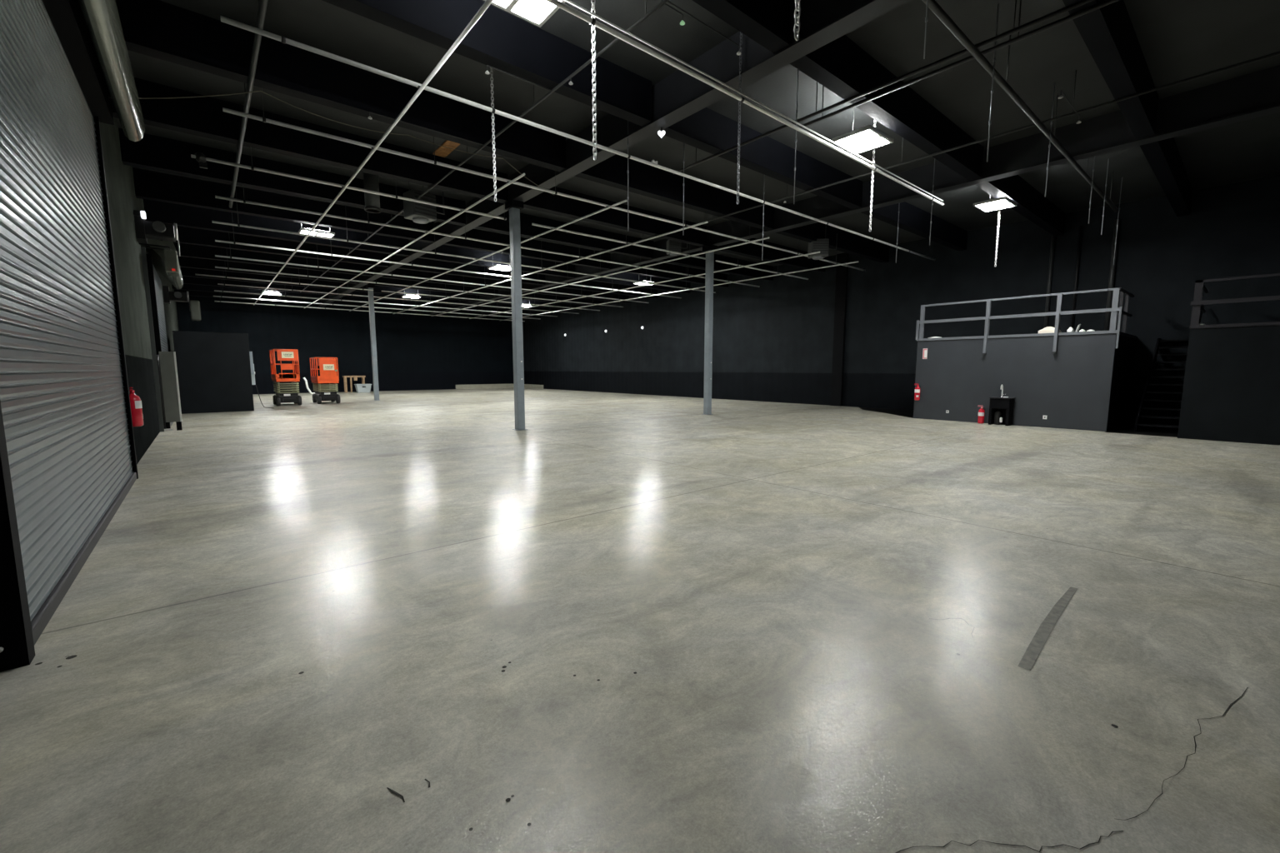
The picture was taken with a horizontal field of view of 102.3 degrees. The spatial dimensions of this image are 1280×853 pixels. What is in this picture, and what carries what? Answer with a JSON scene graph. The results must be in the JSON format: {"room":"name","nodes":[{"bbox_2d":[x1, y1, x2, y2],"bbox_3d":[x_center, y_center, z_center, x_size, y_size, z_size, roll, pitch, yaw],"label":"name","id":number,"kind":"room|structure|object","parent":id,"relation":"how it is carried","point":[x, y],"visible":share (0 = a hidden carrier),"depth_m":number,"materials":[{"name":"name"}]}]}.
{"room":"empty warehouse","nodes":[
{"label":"empty warehouse","id":0,"kind":"room"},
{"bbox_2d":[99,117,179,464],"bbox_3d":[-12.321,-3.001,12.708,0.300,6.250,44.300,-5,8,-40],"label":"wall","id":1,"kind":"structure","parent":0,"point":[122,201],"depth_m":9.88,"materials":[{"name":"paint"}]},
{"bbox_2d":[0,0,144,672],"bbox_3d":[-5.130,-1.732,4.703,0.800,5.500,6.850,-5,8,-40],"label":"door","id":2,"kind":"structure","parent":1,"relation":"in","point":[68,459],"depth_m":4.16,"materials":[{"name":"metal"}]},
{"bbox_2d":[78,0,144,141],"bbox_3d":[-5.034,-4.093,4.520,0.550,0.765,6.850,-5,8,-40],"label":"hood","id":3,"kind":"object","parent":2,"relation":"attached to","point":[105,71],"depth_m":5.74,"materials":[{"name":"metal"}]},
{"bbox_2d":[129,387,143,426],"bbox_3d":[-7.332,-0.281,7.449,0.204,0.569,0.196,-5,8,-40],"label":"fire extinguisher","id":4,"kind":"object","parent":1,"relation":"attached to","point":[135,401],"visible":0.75,"depth_m":7.43,"materials":[{"name":"red metal"}]},
{"bbox_2d":[133,210,146,219],"bbox_3d":[-11.068,-4.693,11.410,0.200,0.140,0.200,-5,8,-40],"label":"floodlight","id":5,"kind":"object","parent":1,"relation":"attached to","point":[142,214],"visible":1,"depth_m":11.38,"materials":[{"name":"black"}]},
{"bbox_2d":[139,243,179,276],"bbox_3d":[-11.533,-4.008,12.395,0.650,0.620,0.720,-5,8,-40],"label":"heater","id":6,"kind":"object","parent":1,"relation":"attached to","point":[171,258],"visible":1,"depth_m":12.29,"materials":[{"name":"metal"}]},
{"bbox_2d":[140,238,183,432],"bbox_3d":[-13.360,-2.538,14.733,0.630,4.880,5.360,-5,8,-40],"label":"door","id":7,"kind":"structure","parent":1,"relation":"in","point":[152,283],"depth_m":12.77,"materials":[{"name":"metal"}]},
{"bbox_2d":[144,238,183,289],"bbox_3d":[-13.444,-4.594,14.604,0.630,0.765,5.100,-5,8,-40],"label":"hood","id":8,"kind":"object","parent":7,"relation":"attached to","point":[155,256],"depth_m":13.70,"materials":[{"name":"metal"}]},
{"bbox_2d":[172,330,254,414],"bbox_3d":[-16.353,-2.083,19.817,2.060,2.850,3.650,-5,8,-40],"label":"wall partition","id":9,"kind":"structure","parent":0,"point":[214,375],"depth_m":18.39,"materials":[{"name":"paint"}]},
{"bbox_2d":[249,351,255,384],"bbox_3d":[-14.715,-2.207,19.577,0.160,1.250,0.700,-5,8,-40],"label":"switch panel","id":10,"kind":"object","parent":9,"relation":"attached to","point":[252,372],"visible":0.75,"depth_m":19.31,"materials":[{"name":"grey metal"}]},
{"bbox_2d":[175,295,513,394],"bbox_3d":[-18.178,-5.639,36.371,21.350,6.250,0.300,-5,8,-40],"label":"wall","id":11,"kind":"structure","parent":0,"point":[414,352],"depth_m":35.60,"materials":[{"name":"paint"}]},
{"bbox_2d":[0,388,1279,852],"bbox_3d":[-4.146,-0.559,19.888,22.250,0.204,44.300,-5,8,-40],"label":"floor","id":12,"kind":"structure","parent":0,"point":[416,621],"depth_m":3.04,"materials":[{"name":"concrete"}]},
{"bbox_2d":[156,351,182,431],"bbox_3d":[-11.816,-0.878,12.931,0.395,1.980,0.170,-5,8,-40],"label":"guard","id":13,"kind":"object","parent":12,"relation":"on","point":[167,364],"visible":0.98,"depth_m":12.94,"materials":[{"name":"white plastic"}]},
{"bbox_2d":[269,349,301,405],"bbox_3d":[-15.414,-2.138,22.426,0.900,2.380,1.776,-5,8,-40],"label":"scissor lift","id":14,"kind":"object","parent":12,"relation":"on","point":[282,354],"visible":1,"depth_m":21.83,"materials":[{"name":"orange metal"}]},
{"bbox_2d":[310,357,340,404],"bbox_3d":[-14.442,-2.117,23.641,0.880,2.070,1.780,-5,8,-40],"label":"scissor lift","id":15,"kind":"object","parent":12,"relation":"on","point":[327,366],"visible":1,"depth_m":23.05,"materials":[{"name":"orange metal"}]},
{"bbox_2d":[342,375,365,392],"bbox_3d":[-19.162,-2.854,34.629,1.280,1.100,0.480,-5,8,-40],"label":"sawhorse","id":16,"kind":"object","parent":12,"relation":"on","point":[355,377],"visible":0.74,"depth_m":34.37,"materials":[{"name":"brown wood"}]},
{"bbox_2d":[354,384,371,392],"bbox_3d":[-18.374,-2.540,34.252,0.940,0.560,0.600,-5,8,-40],"label":"tub","id":17,"kind":"object","parent":12,"relation":"on","point":[359,387],"visible":0.96,"depth_m":34.05,"materials":[{"name":"grey plastic"}]},
{"bbox_2d":[365,284,380,400],"bbox_3d":[-13.066,-4.077,25.295,0.300,5.600,0.400,-5,8,-40],"label":"steel column","id":18,"kind":"structure","parent":12,"relation":"on","point":[371,301],"depth_m":25.21,"materials":[{"name":"grey metal"}]},
{"bbox_2d":[455,384,514,389],"bbox_3d":[-12.063,-3.239,41.516,5.550,0.340,0.100,-5,8,-40],"label":"board","id":19,"kind":"object","parent":12,"relation":"on","point":[476,386],"visible":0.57,"depth_m":41.15,"materials":[{"name":"grey concrete"}]},
{"bbox_2d":[505,199,527,430],"bbox_3d":[-3.077,-2.699,12.931,0.300,5.600,0.400,-5,8,-40],"label":"steel column","id":20,"kind":"structure","parent":12,"relation":"on","point":[514,207],"depth_m":12.84,"materials":[{"name":"grey metal"}]},
{"bbox_2d":[524,384,543,389],"bbox_3d":[-8.738,-3.264,41.918,0.100,0.300,3.400,-5,8,-40],"label":"board","id":21,"kind":"object","parent":12,"relation":"on","point":[526,386],"visible":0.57,"depth_m":41.67,"materials":[{"name":"grey concrete"}]},
{"bbox_2d":[702,245,717,414],"bbox_3d":[2.322,-3.201,17.437,0.300,5.600,0.400,-5,8,-40],"label":"steel column","id":22,"kind":"structure","parent":12,"relation":"on","point":[709,256],"depth_m":17.35,"materials":[{"name":"grey metal"}]},
{"bbox_2d":[977,405,984,424],"bbox_3d":[9.762,-0.345,14.753,0.191,0.517,0.157,3,7,26],"label":"fire extinguisher","id":23,"kind":"object","parent":12,"relation":"on","point":[981,417],"visible":1,"depth_m":14.71,"materials":[{"name":"red metal"}]},
{"bbox_2d":[988,384,1015,425],"bbox_3d":[10.045,-0.605,14.332,0.410,1.126,0.520,-5,8,-40],"label":"sink","id":24,"kind":"object","parent":12,"relation":"on","point":[1001,408],"visible":1,"depth_m":14.29,"materials":[{"name":"black paint"}]},
{"bbox_2d":[989,396,1015,399],"bbox_3d":[10.045,-0.795,14.311,0.410,0.030,0.520,-5,8,-40],"label":"countertop","id":25,"kind":"structure","parent":24,"relation":"on","point":[992,397],"depth_m":14.15,"materials":[{"name":"black"}]},
{"bbox_2d":[913,287,1136,431],"bbox_3d":[11.362,-1.925,15.415,3.380,3.510,4.700,-5,8,-40],"label":"mezzanine","id":26,"kind":"object","parent":12,"relation":"on","point":[1077,380],"visible":1,"depth_m":13.96,"materials":[{"name":"paint"}]},
{"bbox_2d":[914,383,920,400],"bbox_3d":[8.666,-1.081,16.124,0.185,0.517,0.178,-5,8,-40],"label":"fire extinguisher","id":27,"kind":"object","parent":26,"relation":"attached to","point":[917,390],"visible":1,"depth_m":16.06,"materials":[{"name":"red metal"}]},
{"bbox_2d":[1038,326,1061,333],"bbox_3d":[10.887,-2.560,13.722,0.294,0.193,0.508,-5,8,-40],"label":"cloth bundle","id":28,"kind":"object","parent":26,"relation":"on","point":[1048,329],"visible":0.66,"depth_m":13.66,"materials":[{"name":"beige fabric"}]},
{"bbox_2d":[1134,305,1204,431],"bbox_3d":[13.618,-1.534,13.240,2.800,3.215,0.800,-5,8,-40],"label":"staircase","id":29,"kind":"structure","parent":12,"relation":"on","point":[1147,384],"depth_m":13.19,"materials":[{"name":"black metal"}]},
{"bbox_2d":[1177,273,1279,445],"bbox_3d":[15.093,-1.383,10.739,3.720,3.470,4.970,-5,8,-40],"label":"mezzanine","id":30,"kind":"object","parent":12,"relation":"on","point":[1231,392],"visible":1,"depth_m":10.96,"materials":[{"name":"paint"}]},
{"bbox_2d":[111,0,1279,319],"bbox_3d":[-4.031,-6.655,19.305,21.950,0.850,44.300,-5,8,-40],"label":"ceiling","id":31,"kind":"structure","parent":0,"point":[1221,128],"depth_m":9.60,"materials":[{"name":"paint"}]},
{"bbox_2d":[229,0,268,208],"bbox_3d":[-5.496,-5.205,7.258,0.070,0.663,15.000,-5,8,-40],"label":"conduit","id":32,"kind":"object","parent":31,"relation":"hanging from","point":[262,4],"visible":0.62,"depth_m":7.36,"materials":[{"name":"grey metal"}]},
{"bbox_2d":[195,265,373,290],"bbox_3d":[-15.048,-6.693,22.277,6.380,1.032,0.068,-5,8,-40],"label":"ceiling pipe","id":33,"kind":"object","parent":31,"relation":"hanging from","point":[226,277],"visible":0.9,"depth_m":22.11,"materials":[{"name":"black metal"}]},
{"bbox_2d":[298,223,334,237],"bbox_3d":[-9.544,-6.029,15.177,0.840,0.740,0.680,-5,8,-40],"label":"lamp","id":34,"kind":"object","parent":31,"relation":"hanging from","point":[318,232],"visible":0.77,"depth_m":15.07,"materials":[{"name":"white"}]},
{"bbox_2d":[190,146,506,219],"bbox_3d":[-5.578,-5.418,10.844,5.910,1.032,0.068,-5,8,-40],"label":"ceiling pipe","id":35,"kind":"object","parent":31,"relation":"hanging from","point":[251,167],"visible":0.77,"depth_m":10.43,"materials":[{"name":"black metal"}]},
{"bbox_2d":[194,152,207,169],"bbox_3d":[-7.739,-4.697,9.092,0.164,0.242,0.179,-5,8,-40],"label":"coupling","id":36,"kind":"object","parent":35,"relation":"attached to","point":[200,157],"visible":1,"depth_m":9.07,"materials":[{"name":"black metal"}]},
{"bbox_2d":[214,292,524,321],"bbox_3d":[-16.161,-8.022,34.197,18.700,1.032,0.068,-5,8,-40],"label":"ceiling pipe","id":37,"kind":"object","parent":31,"relation":"hanging from","point":[219,292],"visible":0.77,"depth_m":32.31,"materials":[{"name":"black metal"}]},
{"bbox_2d":[363,172,381,213],"bbox_3d":[-6.373,-5.617,12.252,0.354,0.950,0.360,-5,8,-40],"label":"duct","id":38,"kind":"object","parent":31,"relation":"hanging from","point":[371,182],"visible":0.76,"depth_m":12.14,"materials":[{"name":"grey metal"}]},
{"bbox_2d":[213,291,540,319],"bbox_3d":[-14.584,-7.807,32.268,18.780,1.032,0.068,-5,8,-40],"label":"ceiling pipe","id":39,"kind":"object","parent":31,"relation":"hanging from","point":[221,292],"visible":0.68,"depth_m":30.43,"materials":[{"name":"black metal"}]},
{"bbox_2d":[214,280,557,316],"bbox_3d":[-13.037,-7.603,30.445,18.770,1.032,0.068,-5,8,-40],"label":"ceiling pipe","id":40,"kind":"object","parent":31,"relation":"hanging from","point":[222,281],"visible":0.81,"depth_m":28.41,"materials":[{"name":"black metal"}]},
{"bbox_2d":[217,275,579,314],"bbox_3d":[-11.292,-7.390,28.526,18.780,1.032,0.068,-5,8,-40],"label":"ceiling pipe","id":41,"kind":"object","parent":31,"relation":"hanging from","point":[430,301],"visible":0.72,"depth_m":26.32,"materials":[{"name":"black metal"}]},
{"bbox_2d":[401,290,421,298],"bbox_3d":[-12.618,-7.507,28.444,0.840,0.740,0.680,-5,8,-40],"label":"lamp","id":42,"kind":"object","parent":31,"relation":"hanging from","point":[404,296],"visible":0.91,"depth_m":28.40,"materials":[{"name":"grey plastic"}]},
{"bbox_2d":[304,173,525,308],"bbox_3d":[-11.182,-5.949,20.372,0.070,0.058,28.000,-5,8,-40],"label":"ceiling pipe","id":43,"kind":"object","parent":31,"relation":"hanging from","point":[507,182],"visible":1,"depth_m":13.10,"materials":[{"name":"black metal"}]},
{"bbox_2d":[215,251,623,307],"bbox_3d":[-8.263,-6.977,24.825,18.930,1.032,0.068,-5,8,-40],"label":"ceiling pipe","id":44,"kind":"object","parent":31,"relation":"hanging from","point":[307,276],"visible":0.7,"depth_m":22.49,"materials":[{"name":"black metal"}]},
{"bbox_2d":[402,182,444,224],"bbox_3d":[-5.274,-5.611,12.826,0.525,1.090,1.020,5,8,38],"label":"heater","id":45,"kind":"object","parent":31,"relation":"hanging from","point":[422,213],"visible":0.91,"depth_m":12.53,"materials":[{"name":"grey metal"}]},
{"bbox_2d":[412,217,428,224],"bbox_3d":[-5.414,-5.081,12.728,0.374,0.060,0.380,5,8,38],"label":"light","id":46,"kind":"object","parent":45,"relation":"attached to","point":[417,220],"depth_m":12.65,"materials":[{"name":"grey"}]},
{"bbox_2d":[215,233,649,303],"bbox_3d":[-6.737,-6.764,22.919,18.860,1.032,0.068,-5,8,-40],"label":"ceiling pipe","id":47,"kind":"object","parent":31,"relation":"hanging from","point":[317,267],"visible":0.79,"depth_m":20.36,"materials":[{"name":"black metal"}]},
{"bbox_2d":[432,140,459,157],"bbox_3d":[-4.067,-5.934,10.941,0.264,0.030,1.144,-5,8,-40],"label":"timber patch","id":48,"kind":"object","parent":31,"relation":"attached to","point":[442,152],"visible":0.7,"depth_m":11.00,"materials":[{"name":"brown wood"}]},
{"bbox_2d":[215,212,681,298],"bbox_3d":[-5.077,-6.543,20.931,18.890,1.032,0.068,-5,8,-40],"label":"ceiling pipe","id":49,"kind":"object","parent":31,"relation":"hanging from","point":[218,241],"visible":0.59,"depth_m":18.26,"materials":[{"name":"black metal"}]},
{"bbox_2d":[212,193,715,293],"bbox_3d":[-3.574,-6.328,19.005,18.880,1.032,0.068,-5,8,-40],"label":"ceiling pipe","id":50,"kind":"object","parent":31,"relation":"hanging from","point":[213,222],"visible":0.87,"depth_m":16.15,"materials":[{"name":"black metal"}]},
{"bbox_2d":[215,183,759,287],"bbox_3d":[-1.897,-6.123,17.160,19.000,1.032,0.068,-5,8,-40],"label":"ceiling pipe","id":51,"kind":"object","parent":31,"relation":"hanging from","point":[216,197],"visible":0.91,"depth_m":14.06,"materials":[{"name":"black metal"}]},
{"bbox_2d":[349,199,627,311],"bbox_3d":[-9.312,-6.119,21.899,0.070,0.058,28.050,-5,8,-40],"label":"ceiling pipe","id":52,"kind":"object","parent":31,"relation":"hanging from","point":[626,200],"visible":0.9,"depth_m":14.64,"materials":[{"name":"black metal"}]},
{"bbox_2d":[381,284,599,310],"bbox_3d":[-7.440,-7.401,28.627,12.750,1.032,0.068,-5,8,-40],"label":"ceiling pipe","id":53,"kind":"object","parent":31,"relation":"hanging from","point":[445,284],"visible":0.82,"depth_m":27.75,"materials":[{"name":"black metal"}]},
{"bbox_2d":[490,67,496,201],"bbox_3d":[-2.133,-4.437,7.491,0.038,2.251,0.036,0,6,-1],"label":"hanging chain","id":54,"kind":"object","parent":31,"relation":"hanging from","point":[491,71],"visible":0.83,"depth_m":7.51,"materials":[{"name":"silver metal"}]},
{"bbox_2d":[487,255,510,271],"bbox_3d":[-5.482,-6.609,20.384,0.840,0.740,0.680,-5,8,-40],"label":"lamp","id":55,"kind":"object","parent":31,"relation":"hanging from","point":[500,267],"visible":0.88,"depth_m":20.30,"materials":[{"name":"white plastic"}]},
{"bbox_2d":[300,0,740,292],"bbox_3d":[-7.321,-5.932,14.175,3.210,0.750,34.000,-5,8,-40],"label":"pipe","id":56,"kind":"object","parent":31,"relation":"hanging from","point":[663,2],"visible":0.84,"depth_m":7.33,"materials":[{"name":"grey metal"}]},
{"bbox_2d":[483,0,565,27],"bbox_3d":[-1.258,-4.940,5.416,0.840,0.740,0.680,-5,8,-40],"label":"lamp","id":57,"kind":"object","parent":31,"relation":"hanging from","point":[537,12],"visible":0.96,"depth_m":5.70,"materials":[{"name":"grey"}]},
{"bbox_2d":[222,87,864,270],"bbox_3d":[1.249,-5.701,13.374,18.880,1.032,0.068,-5,8,-40],"label":"ceiling pipe","id":58,"kind":"object","parent":31,"relation":"hanging from","point":[263,119],"visible":0.81,"depth_m":9.60,"materials":[{"name":"black metal"}]},
{"bbox_2d":[108,90,553,194],"bbox_3d":[-4.317,-4.686,8.641,6.904,0.510,0.512,-5,8,-40],"label":"cable","id":59,"kind":"object","parent":58,"relation":"hanging from","point":[253,91],"visible":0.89,"depth_m":7.74,"materials":[{"name":"black plastic"}]},
{"bbox_2d":[253,0,493,304],"bbox_3d":[-10.221,-5.401,15.463,0.070,0.058,36.800,-5,8,-40],"label":"ceiling pipe","id":60,"kind":"object","parent":58,"relation":"attached to","point":[487,2],"visible":1,"depth_m":7.14,"materials":[{"name":"black"}]},
{"bbox_2d":[220,15,934,260],"bbox_3d":[2.785,-5.007,11.517,18.900,0.065,0.068,-5,8,-40],"label":"ceiling pipe","id":61,"kind":"object","parent":60,"relation":"attached to","point":[282,39],"visible":1,"depth_m":7.38,"materials":[{"name":"black metal"}]},
{"bbox_2d":[545,0,944,205],"bbox_3d":[1.999,-4.572,7.617,12.650,0.065,0.068,-5,8,-40],"label":"ceiling pipe","id":62,"kind":"object","parent":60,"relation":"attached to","point":[592,21],"visible":1,"depth_m":6.70,"materials":[{"name":"black metal"}]},
{"bbox_2d":[564,0,943,201],"bbox_3d":[1.999,-4.647,7.609,12.650,0.024,0.024,-5,8,-40],"label":"ceiling pipe","id":63,"kind":"object","parent":62,"relation":"attached to","point":[567,1],"visible":1,"depth_m":6.82,"materials":[{"name":"grey metal"}]},
{"bbox_2d":[393,220,707,314],"bbox_3d":[-7.344,-6.302,23.542,0.070,0.058,28.050,-5,8,-40],"label":"ceiling pipe","id":64,"kind":"object","parent":31,"relation":"hanging from","point":[703,222],"visible":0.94,"depth_m":16.82,"materials":[{"name":"black metal"}]},
{"bbox_2d":[590,0,596,160],"bbox_3d":[-0.502,-4.156,5.615,0.044,2.397,0.044,1,6,5],"label":"hanging chain","id":65,"kind":"object","parent":31,"relation":"hanging from","point":[594,2],"visible":0.91,"depth_m":5.65,"materials":[{"name":"silver metal"}]},
{"bbox_2d":[431,236,769,316],"bbox_3d":[-5.429,-6.476,25.108,0.070,0.058,28.100,-5,8,-40],"label":"ceiling pipe","id":66,"kind":"object","parent":31,"relation":"hanging from","point":[757,240],"visible":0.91,"depth_m":18.74,"materials":[{"name":"black metal"}]},
{"bbox_2d":[531,223,705,259],"bbox_3d":[-0.263,-5.913,15.280,6.530,1.032,0.068,-5,8,-40],"label":"ceiling pipe","id":67,"kind":"object","parent":31,"relation":"hanging from","point":[532,224],"visible":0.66,"depth_m":14.95,"materials":[{"name":"black metal"}]},
{"bbox_2d":[627,120,629,231],"bbox_3d":[-0.212,-4.611,9.097,0.027,2.250,0.027,-5,8,-40],"label":"rod","id":68,"kind":"object","parent":31,"relation":"hanging from","point":[627,121],"visible":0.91,"depth_m":9.12,"materials":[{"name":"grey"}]},
{"bbox_2d":[469,251,819,319],"bbox_3d":[-3.377,-6.671,26.852,0.070,0.058,28.050,-5,8,-40],"label":"ceiling pipe","id":69,"kind":"object","parent":31,"relation":"hanging from","point":[800,255],"visible":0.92,"depth_m":21.04,"materials":[{"name":"black metal"}]},
{"bbox_2d":[666,239,687,255],"bbox_3d":[1.270,-6.196,17.229,0.714,0.902,0.368,-1,6,-11],"label":"heater","id":70,"kind":"object","parent":31,"relation":"hanging from","point":[674,246],"visible":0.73,"depth_m":17.07,"materials":[{"name":"grey metal"}]},
{"bbox_2d":[499,260,858,320],"bbox_3d":[-1.577,-6.835,28.322,0.070,0.058,28.100,-5,8,-40],"label":"ceiling pipe","id":71,"kind":"object","parent":31,"relation":"hanging from","point":[778,274],"visible":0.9,"depth_m":22.35,"materials":[{"name":"black metal"}]},
{"bbox_2d":[682,142,684,219],"bbox_3d":[0.845,-4.784,9.970,0.027,2.100,0.027,-5,8,-40],"label":"rod","id":72,"kind":"object","parent":31,"relation":"hanging from","point":[683,142],"visible":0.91,"depth_m":9.97,"materials":[{"name":"grey metal"}]},
{"bbox_2d":[736,31,742,204],"bbox_3d":[1.389,-4.338,7.193,0.035,2.383,0.035,1,6,5],"label":"chain","id":73,"kind":"object","parent":31,"relation":"hanging from","point":[741,34],"visible":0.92,"depth_m":7.20,"materials":[{"name":"grey metal"}]},
{"bbox_2d":[715,254,808,279],"bbox_3d":[4.784,-6.382,19.491,5.650,1.032,0.068,-5,8,-40],"label":"ceiling pipe","id":74,"kind":"object","parent":31,"relation":"hanging from","point":[717,261],"visible":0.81,"depth_m":19.29,"materials":[{"name":"black metal"}]},
{"bbox_2d":[761,175,764,260],"bbox_3d":[2.775,-4.889,11.589,0.027,2.250,0.027,-5,8,-40],"label":"rod","id":75,"kind":"object","parent":31,"relation":"hanging from","point":[764,175],"visible":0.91,"depth_m":11.60,"materials":[{"name":"grey metal"}]},
{"bbox_2d":[793,69,798,204],"bbox_3d":[2.438,-4.571,8.055,0.027,2.100,0.027,-5,8,-40],"label":"hanging rod","id":76,"kind":"object","parent":31,"relation":"hanging from","point":[797,69],"visible":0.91,"depth_m":8.06,"materials":[{"name":"grey metal"}]},
{"bbox_2d":[793,0,800,40],"bbox_3d":[1.181,-4.028,3.768,0.044,2.242,0.045,1,6,7],"label":"hanging chain","id":77,"kind":"object","parent":31,"relation":"hanging from","point":[797,8],"visible":1,"depth_m":3.87,"materials":[{"name":"silver metal"}]},
{"bbox_2d":[807,225,837,259],"bbox_3d":[5.995,-6.033,16.769,0.918,1.124,0.472,0,6,0],"label":"heater","id":78,"kind":"object","parent":31,"relation":"hanging from","point":[821,245],"visible":0.88,"depth_m":16.59,"materials":[{"name":"grey metal"}]},
{"bbox_2d":[434,50,1279,301],"bbox_3d":[-2.248,-6.404,18.409,1.260,0.750,34.000,-5,8,-40],"label":"pipe","id":79,"kind":"object","parent":31,"relation":"hanging from","point":[1273,54],"visible":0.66,"depth_m":8.44,"materials":[{"name":"grey metal"}]},
{"bbox_2d":[832,107,893,154],"bbox_3d":[3.895,-5.337,8.976,0.840,0.740,0.680,-5,8,-40],"label":"lamp","id":80,"kind":"object","parent":31,"relation":"hanging from","point":[868,137],"visible":0.94,"depth_m":8.96,"materials":[{"name":"grey"}]},
{"bbox_2d":[869,120,876,231],"bbox_3d":[4.361,-4.745,9.658,0.035,2.121,0.035,1,6,5],"label":"hanging chain","id":81,"kind":"object","parent":31,"relation":"hanging from","point":[875,121],"visible":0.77,"depth_m":9.69,"materials":[{"name":"silver metal"}]},
{"bbox_2d":[672,0,1093,174],"bbox_3d":[3.658,-5.207,7.240,0.052,0.655,9.200,-5,8,-40],"label":"pipe","id":82,"kind":"object","parent":31,"relation":"hanging from","point":[1062,10],"visible":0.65,"depth_m":7.12,"materials":[{"name":"black metal"}]},
{"bbox_2d":[923,0,928,59],"bbox_3d":[2.949,-4.562,5.268,0.027,1.500,0.027,-5,8,-40],"label":"hanging rod","id":83,"kind":"object","parent":31,"relation":"hanging from","point":[927,17],"visible":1,"depth_m":5.31,"materials":[{"name":"grey metal"}]},
{"bbox_2d":[929,158,934,244],"bbox_3d":[6.466,-5.020,11.408,0.027,1.950,0.027,-5,8,-40],"label":"hanging rod","id":84,"kind":"object","parent":31,"relation":"hanging from","point":[934,158],"visible":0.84,"depth_m":11.41,"materials":[{"name":"grey metal"}]},
{"bbox_2d":[800,0,1119,128],"bbox_3d":[4.729,-5.087,6.253,0.052,0.675,6.300,-5,8,-40],"label":"pipe","id":85,"kind":"object","parent":31,"relation":"hanging from","point":[1106,2],"visible":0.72,"depth_m":6.73,"materials":[{"name":"black metal"}]},
{"bbox_2d":[986,3,999,161],"bbox_3d":[4.633,-4.503,6.777,0.027,1.950,0.027,-5,8,-40],"label":"hanging rod","id":86,"kind":"object","parent":31,"relation":"hanging from","point":[994,58],"visible":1,"depth_m":6.78,"materials":[{"name":"grey metal"}]},
{"bbox_2d":[973,195,1016,212],"bbox_3d":[8.626,-5.730,12.496,0.840,0.740,0.680,-5,8,-40],"label":"lamp","id":87,"kind":"object","parent":31,"relation":"hanging from","point":[1002,202],"visible":0.92,"depth_m":12.47,"materials":[{"name":"grey plastic"}]},
{"bbox_2d":[994,210,1000,266],"bbox_3d":[9.040,-5.118,13.006,0.035,2.121,0.035,1,6,5],"label":"hanging chain","id":88,"kind":"object","parent":31,"relation":"hanging from","point":[999,210],"visible":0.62,"depth_m":13.04,"materials":[{"name":"silver metal"}]},
{"bbox_2d":[922,0,1118,212],"bbox_3d":[5.284,-5.151,7.333,17.400,0.786,0.076,-5,8,-40],"label":"pipe","id":89,"kind":"object","parent":31,"relation":"hanging from","point":[933,5],"visible":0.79,"depth_m":7.25,"materials":[{"name":"grey metal"}]},
{"bbox_2d":[1045,82,1055,196],"bbox_3d":[6.854,-4.785,8.622,0.027,1.800,0.027,-5,8,-40],"label":"hanging rod","id":90,"kind":"object","parent":31,"relation":"hanging from","point":[1051,124],"visible":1,"depth_m":8.62,"materials":[{"name":"grey metal"}]},
{"bbox_2d":[1088,156,1094,223],"bbox_3d":[9.458,-5.101,10.787,0.027,1.650,0.027,-5,8,-40],"label":"rod","id":91,"kind":"object","parent":31,"relation":"hanging from","point":[1094,157],"visible":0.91,"depth_m":10.80,"materials":[{"name":"grey metal"}]},
{"bbox_2d":[1100,158,1109,234],"bbox_3d":[10.530,-5.201,11.681,0.027,1.650,0.027,-5,8,-40],"label":"rod","id":92,"kind":"object","parent":31,"relation":"hanging from","point":[1108,158],"visible":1,"depth_m":11.68,"materials":[{"name":"grey metal"}]},
{"bbox_2d":[1113,177,1122,264],"bbox_3d":[11.908,-5.106,12.857,0.027,2.100,0.027,-5,8,-40],"label":"rod","id":93,"kind":"object","parent":31,"relation":"hanging from","point":[1122,177],"visible":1,"depth_m":12.85,"materials":[{"name":"grey metal"}]},
{"bbox_2d":[522,175,1279,425],"bbox_3d":[4.259,-4.544,26.545,0.300,6.250,44.300,-5,8,-40],"label":"wall","id":94,"kind":"structure","parent":0,"point":[772,342],"depth_m":19.07,"materials":[{"name":"paint"}]},
{"bbox_2d":[830,252,848,406],"bbox_3d":[8.294,-3.975,21.444,0.120,6.250,0.450,-5,8,-40],"label":"column","id":95,"kind":"structure","parent":94,"relation":"attached to","point":[842,272],"depth_m":21.39,"materials":[{"name":"black paint"}]},
{"bbox_2d":[1043,235,1055,328],"bbox_3d":[12.740,-4.396,16.055,0.095,3.320,0.100,-5,8,-40],"label":"pipe","id":96,"kind":"object","parent":94,"relation":"attached to","point":[1052,241],"visible":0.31,"depth_m":16.00,"materials":[{"name":"grey metal"}]},
{"bbox_2d":[1070,225,1082,328],"bbox_3d":[13.158,-4.340,15.560,0.067,3.320,0.070,-5,8,-40],"label":"pipe","id":97,"kind":"object","parent":94,"relation":"attached to","point":[1081,227],"visible":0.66,"depth_m":15.51,"materials":[{"name":"black metal"}]},
{"bbox_2d":[1104,219,1119,330],"bbox_3d":[13.672,-4.273,14.951,0.114,3.320,0.120,-5,8,-40],"label":"pipe","id":98,"kind":"object","parent":94,"relation":"attached to","point":[1112,267],"visible":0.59,"depth_m":14.90,"materials":[{"name":"grey metal"}]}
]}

